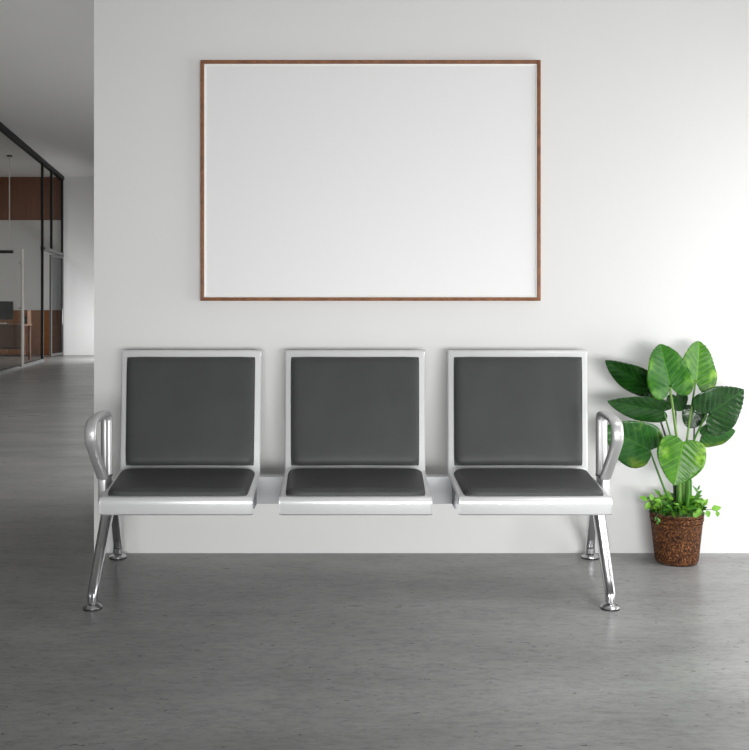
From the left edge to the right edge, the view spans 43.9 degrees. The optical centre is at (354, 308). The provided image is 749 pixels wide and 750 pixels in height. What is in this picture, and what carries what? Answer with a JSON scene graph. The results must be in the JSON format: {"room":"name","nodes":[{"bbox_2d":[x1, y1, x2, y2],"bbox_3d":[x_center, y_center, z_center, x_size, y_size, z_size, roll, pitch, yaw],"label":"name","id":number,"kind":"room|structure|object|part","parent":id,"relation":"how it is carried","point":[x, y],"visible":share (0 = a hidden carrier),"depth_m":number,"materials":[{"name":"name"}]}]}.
{"room":"office waiting area","nodes":[
{"label":"office waiting area","id":0,"kind":"room"},
{"bbox_2d":[0,0,93,176],"bbox_3d":[-4.050,-2.840,8.694,13.900,0.100,22.587,0,0,0],"label":"ceiling","id":1,"kind":"structure","parent":0,"point":[47,46],"depth_m":11.60,"materials":[{"name":"paint"}]},
{"bbox_2d":[0,155,13,252],"bbox_3d":[-6.926,-1.896,17.000,1.348,1.789,0.100,0,0,0],"label":"pendant light","id":2,"kind":"object","parent":1,"relation":"hanging from","point":[9,156],"visible":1,"depth_m":16.99,"materials":[{"name":"black metal"}]},
{"bbox_3d":[-6.316,-1.924,17.000,0.017,1.733,0.017,0,0,-22],"label":"rod","id":3,"kind":"part","parent":2,"relation":"part of","materials":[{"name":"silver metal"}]},
{"bbox_2d":[0,177,93,354],"bbox_3d":[-5.920,-0.895,19.887,10.160,3.790,0.200,0,0,0],"label":"wall","id":4,"kind":"structure","parent":0,"point":[78,192],"depth_m":19.79,"materials":[{"name":"paint"}]},
{"bbox_2d":[0,177,60,219],"bbox_3d":[-8.610,-2.330,19.887,4.780,0.920,0.200,0,0,0],"label":"trim","id":5,"kind":"structure","parent":4,"relation":"attached to","point":[25,192],"depth_m":19.79,"materials":[{"name":"brown wood"}]},
{"bbox_2d":[0,310,60,354],"bbox_3d":[-8.610,0.521,19.887,4.780,0.957,0.200,0,0,0],"label":"trim","id":6,"kind":"structure","parent":4,"relation":"attached to","point":[35,314],"depth_m":19.79,"materials":[{"name":"brown wood"}]},
{"bbox_2d":[0,355,748,749],"bbox_3d":[-4.050,1.050,8.694,13.900,0.100,22.587,0,0,0],"label":"floor","id":7,"kind":"structure","parent":0,"point":[182,651],"depth_m":2.78,"materials":[{"name":"grey concrete"}]},
{"bbox_2d":[0,324,31,359],"bbox_3d":[-7.214,0.650,17.725,1.972,0.700,0.450,0,0,0],"label":"desk","id":8,"kind":"object","parent":7,"relation":"on","point":[10,334],"visible":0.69,"depth_m":17.86,"materials":[{"name":"brown wood"}]},
{"bbox_2d":[0,301,12,319],"bbox_3d":[-6.853,0.085,17.830,0.620,0.430,0.180,0,0,0],"label":"computer monitor","id":9,"kind":"object","parent":8,"relation":"on","point":[6,307],"visible":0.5,"depth_m":17.78,"materials":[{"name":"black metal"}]},
{"bbox_3d":[-7.224,0.557,17.870,1.752,0.445,0.020,0,0,0],"label":"modesty panel","id":10,"kind":"part","parent":8,"relation":"part of","materials":[{"name":"brown wood"}]},
{"bbox_2d":[24,310,30,323],"bbox_3d":[-6.293,0.170,17.800,0.117,0.260,0.200,0,0,0],"label":"desk organizer","id":11,"kind":"object","parent":8,"relation":"on","point":[27,319],"visible":0.79,"depth_m":17.81,"materials":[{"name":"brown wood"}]},
{"bbox_3d":[-6.240,0.170,17.800,0.012,0.260,0.200,0,0,0],"label":"panel","id":12,"kind":"part","parent":11,"relation":"part of","materials":[{"name":"brown wood"}]},
{"bbox_3d":[-6.269,0.667,17.900,0.040,0.665,0.040,0,0,0],"label":"leg","id":13,"kind":"part","parent":8,"relation":"part of","materials":[{"name":"brown wood"}]},
{"bbox_2d":[0,327,31,355],"bbox_3d":[-7.380,0.700,19.524,1.040,0.600,0.487,0,0,0],"label":"base cabinet","id":14,"kind":"object","parent":7,"relation":"on","point":[3,352],"visible":0.43,"depth_m":19.33,"materials":[{"name":"brown wood"}]},
{"bbox_3d":[-7.382,0.685,19.290,0.330,0.530,0.020,0,0,0],"label":"door","id":15,"kind":"part","parent":14,"relation":"part of","materials":[{"name":"brown wood"}]},
{"bbox_3d":[-7.039,0.685,19.290,0.330,0.530,0.020,0,0,0],"label":"door","id":16,"kind":"part","parent":14,"relation":"part of","materials":[{"name":"brown wood"}]},
{"bbox_2d":[0,122,63,374],"bbox_3d":[-4.955,-0.895,11.367,0.130,3.790,16.970,0,0,-8],"label":"glass wall","id":17,"kind":"structure","parent":7,"relation":"on","point":[8,133],"depth_m":17.46,"materials":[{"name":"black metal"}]},
{"bbox_3d":[-4.810,0.975,10.248,0.070,0.050,14.653,0,0,-8],"label":"rail","id":18,"kind":"part","parent":17,"relation":"part of","materials":[{"name":"grey metal"}]},
{"bbox_3d":[-4.975,-2.752,11.364,0.090,0.075,16.909,0,0,-8],"label":"rail","id":19,"kind":"part","parent":17,"relation":"part of","materials":[{"name":"black metal"}]},
{"bbox_2d":[49,254,63,355],"bbox_3d":[-6.155,-0.055,19.251,0.084,2.070,0.720,0,0,2],"label":"door","id":20,"kind":"structure","parent":17,"relation":"in","point":[50,255],"depth_m":19.13,"materials":[{"name":"grey metal"}]},
{"bbox_3d":[-6.178,-1.065,19.252,0.040,0.050,0.630,0,0,2],"label":"rail","id":21,"kind":"part","parent":20,"relation":"part of","materials":[{"name":"grey metal"}]},
{"bbox_3d":[-6.178,0.955,19.252,0.040,0.050,0.630,0,0,2],"label":"rail","id":22,"kind":"part","parent":20,"relation":"part of","materials":[{"name":"grey metal"}]},
{"bbox_2d":[83,350,623,611],"bbox_3d":[-0.004,0.584,3.410,1.959,0.833,0.693,0,0,0],"label":"bench","id":23,"kind":"object","parent":7,"relation":"on","point":[190,436],"visible":1,"depth_m":3.54,"materials":[{"name":"dark grey leather"},{"name":"satin cast aluminium"},{"name":"polished chrome"}]},
{"bbox_3d":[-0.900,0.491,3.265,0.048,0.248,0.246,0,0,0],"label":"armrest","id":24,"kind":"part","parent":23,"relation":"part of","materials":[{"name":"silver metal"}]},
{"bbox_3d":[-0.879,0.820,3.220,0.045,0.319,0.282,0,0,0],"label":"leg","id":25,"kind":"part","parent":23,"relation":"part of","materials":[{"name":"silver metal"}]},
{"bbox_3d":[-0.921,0.819,3.577,0.038,0.321,0.330,0,0,-11],"label":"leg","id":26,"kind":"part","parent":23,"relation":"part of","materials":[{"name":"silver metal"}]},
{"bbox_2d":[108,468,254,495],"bbox_3d":[-0.619,0.616,3.318,0.506,0.040,0.343,0,0,0],"label":"seat cushion","id":27,"kind":"object","parent":23,"relation":"on","point":[132,481],"depth_m":3.24,"materials":[{"name":"black leather"}]},
{"bbox_2d":[126,357,254,465],"bbox_3d":[-0.641,0.395,3.592,0.513,0.407,0.156,0,0,0],"label":"cushion","id":28,"kind":"object","parent":23,"relation":"on","point":[181,411],"depth_m":3.57,"materials":[{"name":"black leather"}]},
{"bbox_2d":[291,357,418,465],"bbox_3d":[0.000,0.395,3.592,0.504,0.407,0.156,0,0,0],"label":"cushion","id":29,"kind":"object","parent":23,"relation":"on","point":[346,411],"depth_m":3.57,"materials":[{"name":"black leather"}]},
{"bbox_2d":[286,468,424,495],"bbox_3d":[0.000,0.616,3.318,0.499,0.040,0.343,0,0,0],"label":"seat cushion","id":30,"kind":"object","parent":23,"relation":"on","point":[299,481],"depth_m":3.24,"materials":[{"name":"black leather"}]},
{"bbox_2d":[454,357,582,465],"bbox_3d":[0.635,0.395,3.592,0.517,0.407,0.156,0,0,0],"label":"cushion","id":31,"kind":"object","parent":23,"relation":"on","point":[509,411],"depth_m":3.57,"materials":[{"name":"black leather"}]},
{"bbox_2d":[454,468,602,495],"bbox_3d":[0.617,0.616,3.318,0.499,0.040,0.343,0,0,0],"label":"seat cushion","id":32,"kind":"object","parent":23,"relation":"on","point":[467,481],"depth_m":3.25,"materials":[{"name":"black leather"}]},
{"bbox_3d":[0.913,0.819,3.577,0.038,0.321,0.330,0,0,11],"label":"leg","id":33,"kind":"part","parent":23,"relation":"part of","materials":[{"name":"silver metal"}]},
{"bbox_3d":[0.862,0.820,3.220,0.045,0.319,0.283,0,0,3],"label":"leg","id":34,"kind":"part","parent":23,"relation":"part of","materials":[{"name":"silver metal"}]},
{"bbox_3d":[0.893,0.491,3.265,0.048,0.248,0.246,0,0,0],"label":"armrest","id":35,"kind":"part","parent":23,"relation":"part of","materials":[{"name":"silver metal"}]},
{"bbox_2d":[605,341,743,566],"bbox_3d":[1.225,0.564,3.645,0.532,0.871,0.258,0,0,0],"label":"potted plant","id":36,"kind":"object","parent":7,"relation":"on","point":[676,522],"visible":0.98,"depth_m":3.59,"materials":[{"name":"green plant"}]},
{"bbox_3d":[1.268,0.916,3.668,0.197,0.168,0.197,0,0,0],"label":"pot","id":37,"kind":"part","parent":36,"relation":"part of","materials":[{"name":"brown wicker"}]},
{"bbox_2d":[94,0,748,552],"bbox_3d":[0.917,-0.895,3.921,3.965,3.790,0.250,0,0,0],"label":"wall","id":38,"kind":"structure","parent":0,"point":[645,103],"depth_m":3.80,"materials":[{"name":"white paint"}]},
{"bbox_2d":[200,60,540,300],"bbox_3d":[0.063,-0.517,3.780,1.379,0.976,0.029,0,0,0],"label":"picture frame","id":39,"kind":"object","parent":38,"relation":"attached to","point":[321,180],"visible":1,"depth_m":3.78,"materials":[{"name":"brown wood"}]}
]}

